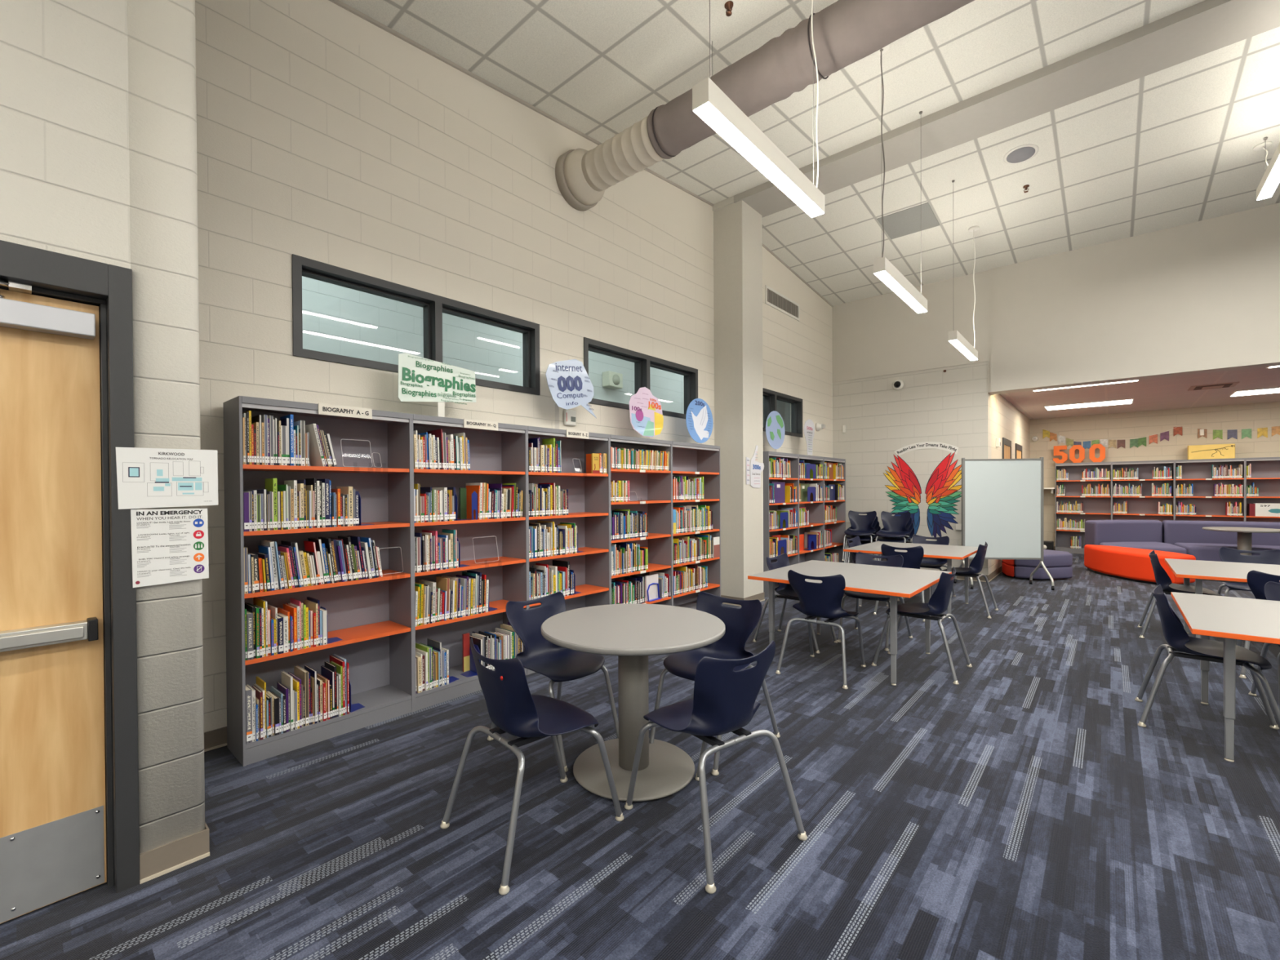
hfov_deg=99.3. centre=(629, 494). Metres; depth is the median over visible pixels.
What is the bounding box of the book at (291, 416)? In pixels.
[280,414,293,465]
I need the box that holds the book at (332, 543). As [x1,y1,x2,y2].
[331,541,338,582]
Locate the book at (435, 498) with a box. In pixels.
[434,489,436,521]
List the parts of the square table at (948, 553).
leg, leg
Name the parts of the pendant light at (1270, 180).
power cord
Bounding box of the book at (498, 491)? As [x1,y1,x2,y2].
[496,490,500,518]
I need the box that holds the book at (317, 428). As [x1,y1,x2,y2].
[316,425,328,466]
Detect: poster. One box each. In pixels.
[115,447,217,509]
[130,508,208,587]
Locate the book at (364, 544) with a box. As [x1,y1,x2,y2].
[360,541,372,578]
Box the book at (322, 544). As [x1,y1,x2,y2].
[321,542,330,583]
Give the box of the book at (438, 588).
[436,587,439,622]
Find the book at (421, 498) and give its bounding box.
[419,496,424,522]
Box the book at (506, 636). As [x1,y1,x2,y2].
[492,631,507,659]
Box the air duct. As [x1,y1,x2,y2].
[555,0,974,211]
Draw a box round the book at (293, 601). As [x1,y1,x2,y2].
[289,598,301,648]
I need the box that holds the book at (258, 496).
[257,495,260,530]
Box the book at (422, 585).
[414,582,423,625]
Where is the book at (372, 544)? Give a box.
[371,542,378,577]
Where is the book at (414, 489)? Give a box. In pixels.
[413,488,415,522]
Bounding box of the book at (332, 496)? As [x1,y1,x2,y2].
[331,495,333,527]
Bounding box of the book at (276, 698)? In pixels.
[266,690,279,735]
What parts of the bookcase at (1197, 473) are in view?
panel, panel, shelf, shelf, shelf, panel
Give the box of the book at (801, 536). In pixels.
[799,533,804,551]
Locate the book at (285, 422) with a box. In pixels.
[276,417,289,465]
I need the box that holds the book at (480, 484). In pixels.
[466,482,482,519]
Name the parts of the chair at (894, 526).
leg, leg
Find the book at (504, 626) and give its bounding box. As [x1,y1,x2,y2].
[500,623,518,657]
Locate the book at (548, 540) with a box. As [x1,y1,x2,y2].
[547,532,550,556]
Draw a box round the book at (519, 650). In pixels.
[518,636,520,653]
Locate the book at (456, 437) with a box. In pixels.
[455,435,458,470]
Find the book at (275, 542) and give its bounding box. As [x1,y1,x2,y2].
[270,540,282,589]
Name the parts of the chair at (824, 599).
leg, leg, under frame, leg, leg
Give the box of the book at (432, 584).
[418,579,435,622]
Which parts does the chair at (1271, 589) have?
leg, leg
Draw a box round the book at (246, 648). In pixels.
[244,608,247,660]
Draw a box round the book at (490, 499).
[488,492,491,519]
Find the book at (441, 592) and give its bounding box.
[439,590,442,621]
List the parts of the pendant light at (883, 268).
power cord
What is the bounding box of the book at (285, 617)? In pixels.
[277,612,288,653]
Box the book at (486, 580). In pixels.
[485,579,488,612]
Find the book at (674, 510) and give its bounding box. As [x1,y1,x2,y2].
[673,509,675,533]
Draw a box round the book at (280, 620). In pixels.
[277,615,283,653]
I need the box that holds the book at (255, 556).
[248,552,259,592]
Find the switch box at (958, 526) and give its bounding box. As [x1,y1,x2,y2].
[955,523,961,529]
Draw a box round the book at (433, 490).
[431,488,435,521]
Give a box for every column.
[712,195,763,598]
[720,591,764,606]
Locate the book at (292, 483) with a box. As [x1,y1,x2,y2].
[284,480,297,528]
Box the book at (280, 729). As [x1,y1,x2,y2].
[271,691,281,733]
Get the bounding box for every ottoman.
[1002,549,1072,579]
[1084,544,1195,584]
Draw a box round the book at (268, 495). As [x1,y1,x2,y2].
[266,493,270,530]
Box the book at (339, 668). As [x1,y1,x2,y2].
[330,661,342,715]
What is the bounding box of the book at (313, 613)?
[312,611,315,646]
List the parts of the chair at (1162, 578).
leg, leg, under frame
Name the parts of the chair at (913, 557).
leg, leg, leg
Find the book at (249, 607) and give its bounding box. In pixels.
[244,602,255,657]
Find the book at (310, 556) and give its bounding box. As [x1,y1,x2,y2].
[309,555,315,585]
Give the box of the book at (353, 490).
[352,488,355,525]
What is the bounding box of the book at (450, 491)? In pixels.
[447,489,452,520]
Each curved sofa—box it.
[1084,520,1186,554]
[1162,520,1279,561]
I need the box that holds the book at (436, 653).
[432,650,438,687]
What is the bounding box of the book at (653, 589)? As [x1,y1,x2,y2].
[644,573,657,601]
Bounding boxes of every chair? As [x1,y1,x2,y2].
[440,637,623,895]
[487,591,618,772]
[624,640,807,893]
[648,591,780,776]
[752,552,838,653]
[775,569,866,689]
[837,551,912,651]
[841,510,877,560]
[844,516,881,562]
[845,520,879,563]
[847,526,880,563]
[847,536,899,606]
[871,566,972,684]
[873,511,911,559]
[873,543,933,622]
[875,517,911,560]
[877,522,913,560]
[879,527,914,560]
[902,534,955,599]
[936,542,998,618]
[1134,584,1279,729]
[1137,550,1223,638]
[1217,546,1279,596]
[1236,569,1279,679]
[1248,581,1279,710]
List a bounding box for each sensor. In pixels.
[842,425,845,432]
[1199,429,1204,435]
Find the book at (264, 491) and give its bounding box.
[257,488,266,530]
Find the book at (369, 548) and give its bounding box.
[368,546,374,577]
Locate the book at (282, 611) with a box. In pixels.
[276,607,289,651]
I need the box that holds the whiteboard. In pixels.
[953,457,1054,590]
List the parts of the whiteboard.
leg, post, leg, rail, leg, post, leg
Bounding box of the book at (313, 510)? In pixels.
[312,490,315,528]
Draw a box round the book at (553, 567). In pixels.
[548,565,557,592]
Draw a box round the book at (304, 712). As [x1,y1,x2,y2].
[302,685,305,726]
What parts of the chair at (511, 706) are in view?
leg, leg, under frame, leg, leg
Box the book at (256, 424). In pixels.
[251,422,259,464]
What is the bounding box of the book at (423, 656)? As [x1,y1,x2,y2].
[422,654,424,690]
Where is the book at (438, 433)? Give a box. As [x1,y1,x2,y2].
[426,429,444,469]
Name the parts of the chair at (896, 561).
leg, leg, leg, leg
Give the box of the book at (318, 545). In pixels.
[307,537,327,583]
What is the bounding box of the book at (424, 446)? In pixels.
[422,436,426,469]
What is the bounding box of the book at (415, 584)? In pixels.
[414,582,421,625]
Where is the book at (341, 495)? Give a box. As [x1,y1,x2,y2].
[340,493,342,526]
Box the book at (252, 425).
[251,424,253,464]
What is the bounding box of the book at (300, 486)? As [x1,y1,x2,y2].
[297,483,304,528]
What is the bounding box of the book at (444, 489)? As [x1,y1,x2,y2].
[431,487,447,521]
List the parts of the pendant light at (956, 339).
power cord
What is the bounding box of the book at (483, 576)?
[481,573,486,612]
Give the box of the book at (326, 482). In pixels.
[316,479,329,527]
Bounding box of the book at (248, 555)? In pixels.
[247,553,251,593]
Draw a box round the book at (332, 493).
[331,492,336,527]
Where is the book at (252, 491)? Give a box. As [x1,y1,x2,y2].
[243,490,253,531]
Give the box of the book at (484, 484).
[482,482,485,519]
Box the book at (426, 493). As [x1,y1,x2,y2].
[419,492,427,522]
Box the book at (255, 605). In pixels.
[255,604,263,657]
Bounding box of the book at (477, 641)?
[469,635,483,665]
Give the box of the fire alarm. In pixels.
[995,438,1000,447]
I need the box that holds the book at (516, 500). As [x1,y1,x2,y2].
[515,484,517,517]
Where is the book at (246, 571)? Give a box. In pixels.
[244,546,248,594]
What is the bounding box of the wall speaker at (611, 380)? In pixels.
[602,370,622,389]
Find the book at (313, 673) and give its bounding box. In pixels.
[304,665,317,723]
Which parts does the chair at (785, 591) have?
leg, leg, under frame, leg, leg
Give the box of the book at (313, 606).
[304,599,318,646]
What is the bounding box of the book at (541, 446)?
[540,444,543,471]
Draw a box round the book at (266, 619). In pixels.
[256,597,267,656]
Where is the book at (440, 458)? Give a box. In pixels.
[439,440,441,469]
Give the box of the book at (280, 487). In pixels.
[276,484,288,529]
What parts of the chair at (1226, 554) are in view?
leg, leg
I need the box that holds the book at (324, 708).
[322,680,326,720]
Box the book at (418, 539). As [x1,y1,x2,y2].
[414,536,420,572]
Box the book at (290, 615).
[289,614,293,650]
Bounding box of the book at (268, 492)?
[266,491,271,530]
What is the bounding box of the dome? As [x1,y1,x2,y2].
[892,379,903,390]
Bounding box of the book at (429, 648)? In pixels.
[420,644,431,689]
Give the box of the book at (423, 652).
[415,648,427,690]
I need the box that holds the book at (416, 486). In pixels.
[413,484,420,522]
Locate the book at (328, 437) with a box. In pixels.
[325,433,337,466]
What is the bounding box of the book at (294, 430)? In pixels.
[293,430,295,465]
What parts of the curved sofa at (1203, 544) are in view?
backrest, seat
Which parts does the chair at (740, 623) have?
leg, leg, leg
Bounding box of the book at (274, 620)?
[270,616,276,654]
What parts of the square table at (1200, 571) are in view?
leg, leg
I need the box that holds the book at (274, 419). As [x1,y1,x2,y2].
[273,417,277,465]
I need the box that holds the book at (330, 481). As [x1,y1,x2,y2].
[329,480,331,527]
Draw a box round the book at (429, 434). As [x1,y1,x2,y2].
[427,433,432,469]
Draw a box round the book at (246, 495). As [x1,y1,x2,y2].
[243,492,249,531]
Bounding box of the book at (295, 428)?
[293,425,298,466]
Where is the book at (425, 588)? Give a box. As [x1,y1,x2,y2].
[423,585,427,624]
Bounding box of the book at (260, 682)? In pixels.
[256,675,266,737]
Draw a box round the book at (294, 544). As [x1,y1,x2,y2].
[288,541,303,586]
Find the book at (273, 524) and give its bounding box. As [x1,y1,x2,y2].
[271,492,274,529]
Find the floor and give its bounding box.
[0,553,1279,959]
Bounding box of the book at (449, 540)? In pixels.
[448,539,450,568]
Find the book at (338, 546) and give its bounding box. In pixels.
[336,545,345,582]
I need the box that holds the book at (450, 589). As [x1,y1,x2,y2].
[448,589,450,619]
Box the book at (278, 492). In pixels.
[277,491,280,529]
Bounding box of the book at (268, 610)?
[266,608,271,655]
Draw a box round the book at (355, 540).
[346,535,365,579]
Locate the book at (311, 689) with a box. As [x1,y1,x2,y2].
[310,687,312,724]
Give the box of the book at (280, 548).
[277,546,294,587]
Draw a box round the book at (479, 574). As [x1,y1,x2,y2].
[466,570,481,613]
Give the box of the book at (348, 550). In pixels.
[346,544,353,580]
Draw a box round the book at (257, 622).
[248,603,259,658]
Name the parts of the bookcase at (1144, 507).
panel, shelf, panel, shelf, shelf, panel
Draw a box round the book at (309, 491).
[308,490,311,528]
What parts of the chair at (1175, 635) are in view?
leg, leg, under frame, leg, leg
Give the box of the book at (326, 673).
[320,665,334,718]
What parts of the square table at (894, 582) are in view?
leg, leg, leg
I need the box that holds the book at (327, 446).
[323,431,333,466]
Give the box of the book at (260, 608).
[253,604,262,657]
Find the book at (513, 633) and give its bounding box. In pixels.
[501,628,514,658]
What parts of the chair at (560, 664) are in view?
leg, leg, leg, leg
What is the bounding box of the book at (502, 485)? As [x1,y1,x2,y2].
[502,484,514,515]
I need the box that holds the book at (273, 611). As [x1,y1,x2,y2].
[266,604,277,653]
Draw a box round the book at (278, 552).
[277,550,284,589]
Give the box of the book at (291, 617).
[289,615,293,651]
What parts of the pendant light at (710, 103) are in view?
power cord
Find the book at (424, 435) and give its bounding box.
[420,434,427,469]
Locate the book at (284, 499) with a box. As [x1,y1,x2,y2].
[277,490,286,529]
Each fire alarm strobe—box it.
[815,422,825,431]
[1031,435,1038,441]
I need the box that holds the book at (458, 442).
[457,442,460,470]
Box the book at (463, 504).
[459,488,466,519]
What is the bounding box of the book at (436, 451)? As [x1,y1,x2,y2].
[435,436,437,469]
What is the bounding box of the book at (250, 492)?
[243,491,252,531]
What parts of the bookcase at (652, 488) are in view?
panel, panel, panel, shelf, shelf, shelf, shelf, shelf, panel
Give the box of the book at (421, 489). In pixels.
[419,487,432,521]
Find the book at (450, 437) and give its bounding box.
[445,434,454,470]
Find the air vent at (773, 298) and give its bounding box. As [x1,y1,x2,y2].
[764,284,799,320]
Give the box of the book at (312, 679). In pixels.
[310,675,315,724]
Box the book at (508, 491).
[506,489,510,517]
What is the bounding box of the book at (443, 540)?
[441,537,445,569]
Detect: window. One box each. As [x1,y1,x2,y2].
[291,253,540,395]
[583,337,697,418]
[762,387,802,437]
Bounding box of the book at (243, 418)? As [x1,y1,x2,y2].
[242,417,244,464]
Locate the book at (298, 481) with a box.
[297,480,306,528]
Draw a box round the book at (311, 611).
[308,608,313,647]
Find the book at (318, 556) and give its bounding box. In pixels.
[315,551,324,584]
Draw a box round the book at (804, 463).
[804,462,809,478]
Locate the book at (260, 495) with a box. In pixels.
[257,493,263,530]
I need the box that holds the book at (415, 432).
[413,430,418,468]
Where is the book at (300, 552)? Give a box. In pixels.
[298,550,308,586]
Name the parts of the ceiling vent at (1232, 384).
plate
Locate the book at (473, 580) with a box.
[468,577,475,614]
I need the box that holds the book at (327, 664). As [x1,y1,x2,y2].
[324,661,337,717]
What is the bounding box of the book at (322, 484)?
[321,483,324,527]
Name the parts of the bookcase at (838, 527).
panel, shelf, shelf, shelf, shelf, panel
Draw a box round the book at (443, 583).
[435,576,449,620]
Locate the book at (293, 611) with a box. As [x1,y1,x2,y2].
[283,603,297,650]
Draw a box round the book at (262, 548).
[257,545,274,591]
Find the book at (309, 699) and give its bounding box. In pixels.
[308,672,311,724]
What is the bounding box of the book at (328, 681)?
[318,673,329,719]
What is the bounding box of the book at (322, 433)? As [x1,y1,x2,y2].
[319,430,331,466]
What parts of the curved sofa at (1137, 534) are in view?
backrest, seat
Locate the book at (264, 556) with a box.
[255,551,271,591]
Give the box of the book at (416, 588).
[414,586,419,626]
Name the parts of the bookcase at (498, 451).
panel, panel, panel, shelf, shelf, shelf, shelf, panel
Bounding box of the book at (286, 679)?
[281,671,293,730]
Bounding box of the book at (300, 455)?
[298,429,301,466]
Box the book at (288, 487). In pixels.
[287,486,290,528]
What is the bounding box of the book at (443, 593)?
[441,591,444,621]
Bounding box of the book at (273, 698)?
[266,691,274,735]
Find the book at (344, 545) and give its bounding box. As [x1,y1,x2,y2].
[343,544,351,581]
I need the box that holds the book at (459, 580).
[457,578,460,617]
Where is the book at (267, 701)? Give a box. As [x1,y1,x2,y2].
[266,698,268,737]
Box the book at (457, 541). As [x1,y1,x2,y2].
[457,541,458,567]
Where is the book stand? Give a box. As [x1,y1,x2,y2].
[646,582,661,601]
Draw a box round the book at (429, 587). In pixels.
[428,586,430,623]
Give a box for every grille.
[612,374,620,385]
[1006,146,1035,163]
[1193,383,1232,390]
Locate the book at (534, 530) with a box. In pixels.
[533,528,536,558]
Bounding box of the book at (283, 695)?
[275,687,286,733]
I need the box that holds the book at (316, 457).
[305,423,325,466]
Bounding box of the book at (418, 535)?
[414,532,422,572]
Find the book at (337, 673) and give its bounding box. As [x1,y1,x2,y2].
[336,672,341,716]
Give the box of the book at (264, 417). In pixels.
[261,414,267,465]
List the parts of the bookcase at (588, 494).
panel, panel, shelf, panel, shelf, shelf, shelf, panel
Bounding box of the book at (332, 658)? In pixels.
[329,654,345,715]
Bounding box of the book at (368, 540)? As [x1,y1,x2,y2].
[360,536,376,577]
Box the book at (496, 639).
[496,639,497,659]
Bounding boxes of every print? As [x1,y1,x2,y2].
[136,524,183,528]
[137,536,186,541]
[137,547,186,552]
[137,559,186,567]
[137,571,184,577]
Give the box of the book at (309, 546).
[303,540,320,584]
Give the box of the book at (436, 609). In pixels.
[435,587,437,622]
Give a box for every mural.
[883,453,921,536]
[924,452,961,537]
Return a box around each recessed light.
[1032,379,1139,391]
[1044,398,1133,410]
[1228,386,1279,396]
[1266,365,1279,368]
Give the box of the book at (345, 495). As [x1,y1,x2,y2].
[342,494,347,526]
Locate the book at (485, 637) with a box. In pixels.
[473,632,488,668]
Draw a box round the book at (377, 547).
[377,546,382,577]
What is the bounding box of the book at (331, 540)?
[330,538,342,582]
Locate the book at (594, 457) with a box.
[591,453,599,473]
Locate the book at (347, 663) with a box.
[346,662,349,714]
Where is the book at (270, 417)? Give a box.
[267,415,273,465]
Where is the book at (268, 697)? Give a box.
[266,694,271,737]
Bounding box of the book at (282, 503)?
[280,491,283,529]
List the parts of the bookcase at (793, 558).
panel, panel, panel, shelf, shelf, shelf, panel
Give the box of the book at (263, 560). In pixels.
[262,559,266,591]
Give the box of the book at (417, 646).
[415,643,428,689]
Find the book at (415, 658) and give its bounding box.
[415,657,417,693]
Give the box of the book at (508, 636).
[497,631,510,658]
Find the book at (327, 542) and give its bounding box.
[318,537,337,582]
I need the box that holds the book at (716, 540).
[712,536,719,557]
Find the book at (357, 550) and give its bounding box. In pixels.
[357,550,362,579]
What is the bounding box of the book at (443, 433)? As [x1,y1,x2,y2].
[442,432,447,469]
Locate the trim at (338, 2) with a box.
[328,0,833,306]
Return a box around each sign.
[397,352,475,417]
[545,359,595,417]
[628,386,663,437]
[685,398,713,443]
[746,444,764,488]
[765,410,785,448]
[803,418,814,455]
[1053,445,1067,463]
[1069,444,1084,462]
[1088,444,1105,462]
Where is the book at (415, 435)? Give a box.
[413,434,417,468]
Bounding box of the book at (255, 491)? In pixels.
[253,489,257,530]
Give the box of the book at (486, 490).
[484,482,487,519]
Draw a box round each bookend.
[320,606,342,644]
[340,439,372,467]
[348,677,364,712]
[359,494,374,525]
[378,546,403,574]
[448,675,458,683]
[455,494,465,520]
[457,537,469,567]
[461,644,479,677]
[466,491,477,519]
[472,536,498,563]
[488,591,497,611]
[573,573,581,594]
[577,533,583,552]
[777,539,786,555]
[778,511,787,528]
[802,486,815,502]
[804,534,816,550]
[806,463,816,479]
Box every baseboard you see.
[139,822,209,884]
[204,726,226,751]
[956,574,987,582]
[987,546,1055,582]
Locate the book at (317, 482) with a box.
[316,480,319,528]
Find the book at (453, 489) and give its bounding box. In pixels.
[447,487,455,520]
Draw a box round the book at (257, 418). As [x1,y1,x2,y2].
[251,414,262,464]
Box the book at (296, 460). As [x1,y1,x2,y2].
[295,433,297,466]
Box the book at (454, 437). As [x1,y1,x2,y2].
[453,435,456,470]
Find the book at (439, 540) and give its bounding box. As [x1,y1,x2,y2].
[437,537,442,569]
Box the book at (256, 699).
[255,697,259,739]
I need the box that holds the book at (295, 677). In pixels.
[288,671,302,728]
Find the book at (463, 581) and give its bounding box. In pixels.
[454,576,466,616]
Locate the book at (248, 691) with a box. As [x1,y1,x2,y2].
[245,684,252,743]
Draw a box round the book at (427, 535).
[426,534,428,571]
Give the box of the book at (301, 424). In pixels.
[293,420,305,466]
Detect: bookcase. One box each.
[222,395,413,766]
[411,413,528,711]
[526,426,610,674]
[609,434,672,605]
[671,440,720,609]
[763,451,799,596]
[798,454,824,563]
[823,457,845,562]
[1055,462,1111,554]
[1111,459,1174,522]
[1174,457,1244,521]
[1244,457,1279,522]
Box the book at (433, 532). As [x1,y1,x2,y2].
[422,529,437,570]
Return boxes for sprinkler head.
[724,0,733,16]
[1022,184,1029,192]
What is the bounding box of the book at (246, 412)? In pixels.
[242,411,249,464]
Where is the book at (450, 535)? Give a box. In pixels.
[439,532,453,568]
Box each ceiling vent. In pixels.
[876,202,939,239]
[1187,382,1239,391]
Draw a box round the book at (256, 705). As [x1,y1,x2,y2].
[255,702,257,741]
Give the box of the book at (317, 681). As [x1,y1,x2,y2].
[316,679,319,722]
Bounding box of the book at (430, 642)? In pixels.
[426,638,441,685]
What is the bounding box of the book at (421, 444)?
[420,440,423,469]
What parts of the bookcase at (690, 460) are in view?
panel, panel, shelf, shelf, shelf, panel, shelf, shelf, panel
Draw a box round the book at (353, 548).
[351,544,358,580]
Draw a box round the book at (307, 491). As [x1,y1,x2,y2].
[306,490,308,528]
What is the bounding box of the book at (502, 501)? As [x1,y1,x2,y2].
[501,493,503,518]
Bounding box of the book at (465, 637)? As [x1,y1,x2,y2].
[462,632,470,671]
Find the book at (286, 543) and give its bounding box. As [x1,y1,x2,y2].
[280,540,298,586]
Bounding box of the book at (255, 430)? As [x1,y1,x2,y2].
[253,429,256,464]
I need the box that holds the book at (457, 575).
[455,574,468,616]
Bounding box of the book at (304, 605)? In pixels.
[302,604,306,648]
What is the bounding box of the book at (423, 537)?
[422,535,424,563]
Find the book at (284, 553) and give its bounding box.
[280,551,292,588]
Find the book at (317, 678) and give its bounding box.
[316,677,322,721]
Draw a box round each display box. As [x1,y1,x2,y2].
[1187,443,1235,459]
[1247,502,1279,516]
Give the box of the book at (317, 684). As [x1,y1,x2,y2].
[316,684,318,722]
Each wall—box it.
[0,0,204,853]
[195,0,832,732]
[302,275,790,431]
[831,202,1279,575]
[991,394,1030,573]
[1030,401,1279,546]
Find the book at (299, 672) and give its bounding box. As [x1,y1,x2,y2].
[293,665,309,725]
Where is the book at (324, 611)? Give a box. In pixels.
[320,608,327,644]
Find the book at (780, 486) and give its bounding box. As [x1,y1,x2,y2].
[770,481,785,502]
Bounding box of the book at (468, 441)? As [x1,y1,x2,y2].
[466,440,470,470]
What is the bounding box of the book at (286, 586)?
[280,555,288,588]
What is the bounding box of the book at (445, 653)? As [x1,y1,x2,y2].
[444,651,446,684]
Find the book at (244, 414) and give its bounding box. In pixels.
[242,413,246,464]
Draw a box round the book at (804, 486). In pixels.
[800,483,808,502]
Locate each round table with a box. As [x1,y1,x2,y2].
[541,603,725,801]
[1202,526,1279,555]
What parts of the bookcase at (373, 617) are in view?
panel, panel, panel, shelf, shelf, shelf, shelf, panel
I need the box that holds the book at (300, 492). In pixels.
[297,491,301,528]
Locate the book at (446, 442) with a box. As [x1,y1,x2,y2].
[445,436,448,469]
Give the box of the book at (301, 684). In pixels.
[301,684,303,726]
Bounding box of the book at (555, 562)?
[552,560,569,595]
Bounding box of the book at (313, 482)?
[305,478,316,528]
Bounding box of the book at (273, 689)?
[271,685,283,733]
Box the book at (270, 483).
[265,478,277,529]
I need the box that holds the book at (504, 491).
[502,488,506,518]
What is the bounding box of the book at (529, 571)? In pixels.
[528,571,530,599]
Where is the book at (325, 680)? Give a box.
[316,673,327,719]
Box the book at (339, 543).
[335,539,346,581]
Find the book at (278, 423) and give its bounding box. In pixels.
[276,420,281,465]
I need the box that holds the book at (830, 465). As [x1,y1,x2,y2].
[826,462,833,479]
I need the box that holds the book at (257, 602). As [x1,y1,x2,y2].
[253,597,266,656]
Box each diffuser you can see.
[693,102,823,217]
[874,271,927,313]
[949,339,977,360]
[1257,155,1279,199]
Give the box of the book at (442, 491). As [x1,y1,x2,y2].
[440,490,443,521]
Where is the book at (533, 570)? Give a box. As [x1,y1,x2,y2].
[528,566,537,599]
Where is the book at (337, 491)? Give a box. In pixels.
[331,488,340,526]
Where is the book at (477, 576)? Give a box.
[475,575,479,613]
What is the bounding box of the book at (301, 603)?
[300,602,303,648]
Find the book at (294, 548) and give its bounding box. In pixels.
[293,546,301,586]
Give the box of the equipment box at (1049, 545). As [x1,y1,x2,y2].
[1043,540,1053,550]
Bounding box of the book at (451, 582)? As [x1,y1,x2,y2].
[449,579,454,618]
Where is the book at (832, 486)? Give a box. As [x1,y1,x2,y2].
[827,484,835,500]
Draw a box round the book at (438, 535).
[437,534,448,568]
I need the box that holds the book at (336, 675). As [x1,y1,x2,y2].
[336,675,338,716]
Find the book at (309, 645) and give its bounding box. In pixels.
[308,609,311,647]
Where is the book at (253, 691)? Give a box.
[246,684,255,742]
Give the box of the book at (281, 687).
[277,682,288,732]
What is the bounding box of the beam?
[733,0,1279,217]
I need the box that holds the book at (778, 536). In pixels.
[771,534,780,544]
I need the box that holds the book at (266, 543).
[260,539,279,590]
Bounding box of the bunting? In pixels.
[1041,426,1279,448]
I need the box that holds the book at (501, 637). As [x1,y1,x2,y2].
[489,631,502,659]
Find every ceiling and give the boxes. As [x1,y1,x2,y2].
[339,0,1279,306]
[1000,367,1279,419]
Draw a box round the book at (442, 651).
[441,648,444,684]
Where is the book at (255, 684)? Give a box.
[253,683,265,738]
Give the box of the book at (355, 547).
[353,545,360,579]
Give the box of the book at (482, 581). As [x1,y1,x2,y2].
[480,581,483,613]
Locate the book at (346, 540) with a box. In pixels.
[337,535,355,580]
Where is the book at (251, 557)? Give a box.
[250,556,254,593]
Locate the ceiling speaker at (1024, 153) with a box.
[1003,143,1038,164]
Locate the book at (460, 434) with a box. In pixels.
[453,432,466,470]
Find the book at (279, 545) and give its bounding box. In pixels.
[278,544,297,587]
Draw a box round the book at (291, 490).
[290,488,293,528]
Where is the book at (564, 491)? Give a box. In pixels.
[563,490,565,515]
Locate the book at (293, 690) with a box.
[293,689,294,729]
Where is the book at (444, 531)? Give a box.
[442,528,456,568]
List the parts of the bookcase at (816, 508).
panel, panel, shelf, shelf, shelf, shelf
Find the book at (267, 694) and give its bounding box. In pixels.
[266,692,272,735]
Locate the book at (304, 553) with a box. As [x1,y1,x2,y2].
[302,551,311,586]
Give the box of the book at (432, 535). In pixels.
[431,535,433,570]
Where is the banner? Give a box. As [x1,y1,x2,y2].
[893,441,958,456]
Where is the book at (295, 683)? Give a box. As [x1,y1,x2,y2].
[293,678,299,728]
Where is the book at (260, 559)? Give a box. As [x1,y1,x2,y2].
[257,557,263,591]
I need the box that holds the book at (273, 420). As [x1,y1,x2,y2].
[273,419,275,465]
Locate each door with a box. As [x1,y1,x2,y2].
[0,240,139,924]
[1002,437,1011,458]
[1015,443,1022,458]
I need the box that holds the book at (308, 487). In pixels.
[305,484,313,528]
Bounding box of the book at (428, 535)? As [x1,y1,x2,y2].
[428,535,430,571]
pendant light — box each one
[692,0,824,217]
[873,44,927,313]
[948,180,979,360]
[1253,137,1279,199]
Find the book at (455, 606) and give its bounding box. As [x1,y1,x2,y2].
[453,580,456,618]
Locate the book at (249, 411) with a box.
[243,410,251,464]
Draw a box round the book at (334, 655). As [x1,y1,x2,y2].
[332,653,346,714]
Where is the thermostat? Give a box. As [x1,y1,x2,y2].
[563,408,576,426]
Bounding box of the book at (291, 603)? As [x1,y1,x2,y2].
[288,602,300,649]
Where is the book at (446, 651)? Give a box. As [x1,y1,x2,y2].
[441,647,448,684]
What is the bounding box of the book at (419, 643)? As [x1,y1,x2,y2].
[418,643,432,688]
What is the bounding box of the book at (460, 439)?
[457,436,462,470]
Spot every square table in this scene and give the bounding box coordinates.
[747,560,951,685]
[843,541,977,617]
[1164,558,1279,655]
[1170,591,1279,762]
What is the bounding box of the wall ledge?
[1044,487,1055,493]
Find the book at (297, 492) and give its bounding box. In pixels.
[297,492,298,528]
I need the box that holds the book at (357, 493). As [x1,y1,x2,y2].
[355,491,359,525]
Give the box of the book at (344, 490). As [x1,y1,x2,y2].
[336,486,353,526]
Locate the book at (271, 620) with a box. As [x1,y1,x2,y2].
[270,617,274,655]
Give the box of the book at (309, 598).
[306,596,319,645]
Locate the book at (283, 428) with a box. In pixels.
[280,425,287,465]
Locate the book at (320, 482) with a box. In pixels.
[319,480,321,527]
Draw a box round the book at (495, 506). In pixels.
[494,489,497,518]
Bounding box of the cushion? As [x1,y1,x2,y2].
[1014,549,1072,567]
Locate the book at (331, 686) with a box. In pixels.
[329,684,333,719]
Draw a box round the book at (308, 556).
[306,552,313,586]
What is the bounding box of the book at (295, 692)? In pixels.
[293,688,297,729]
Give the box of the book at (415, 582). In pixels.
[415,582,429,623]
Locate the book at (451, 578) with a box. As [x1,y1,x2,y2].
[441,575,457,617]
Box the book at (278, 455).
[277,431,279,465]
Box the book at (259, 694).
[252,685,263,740]

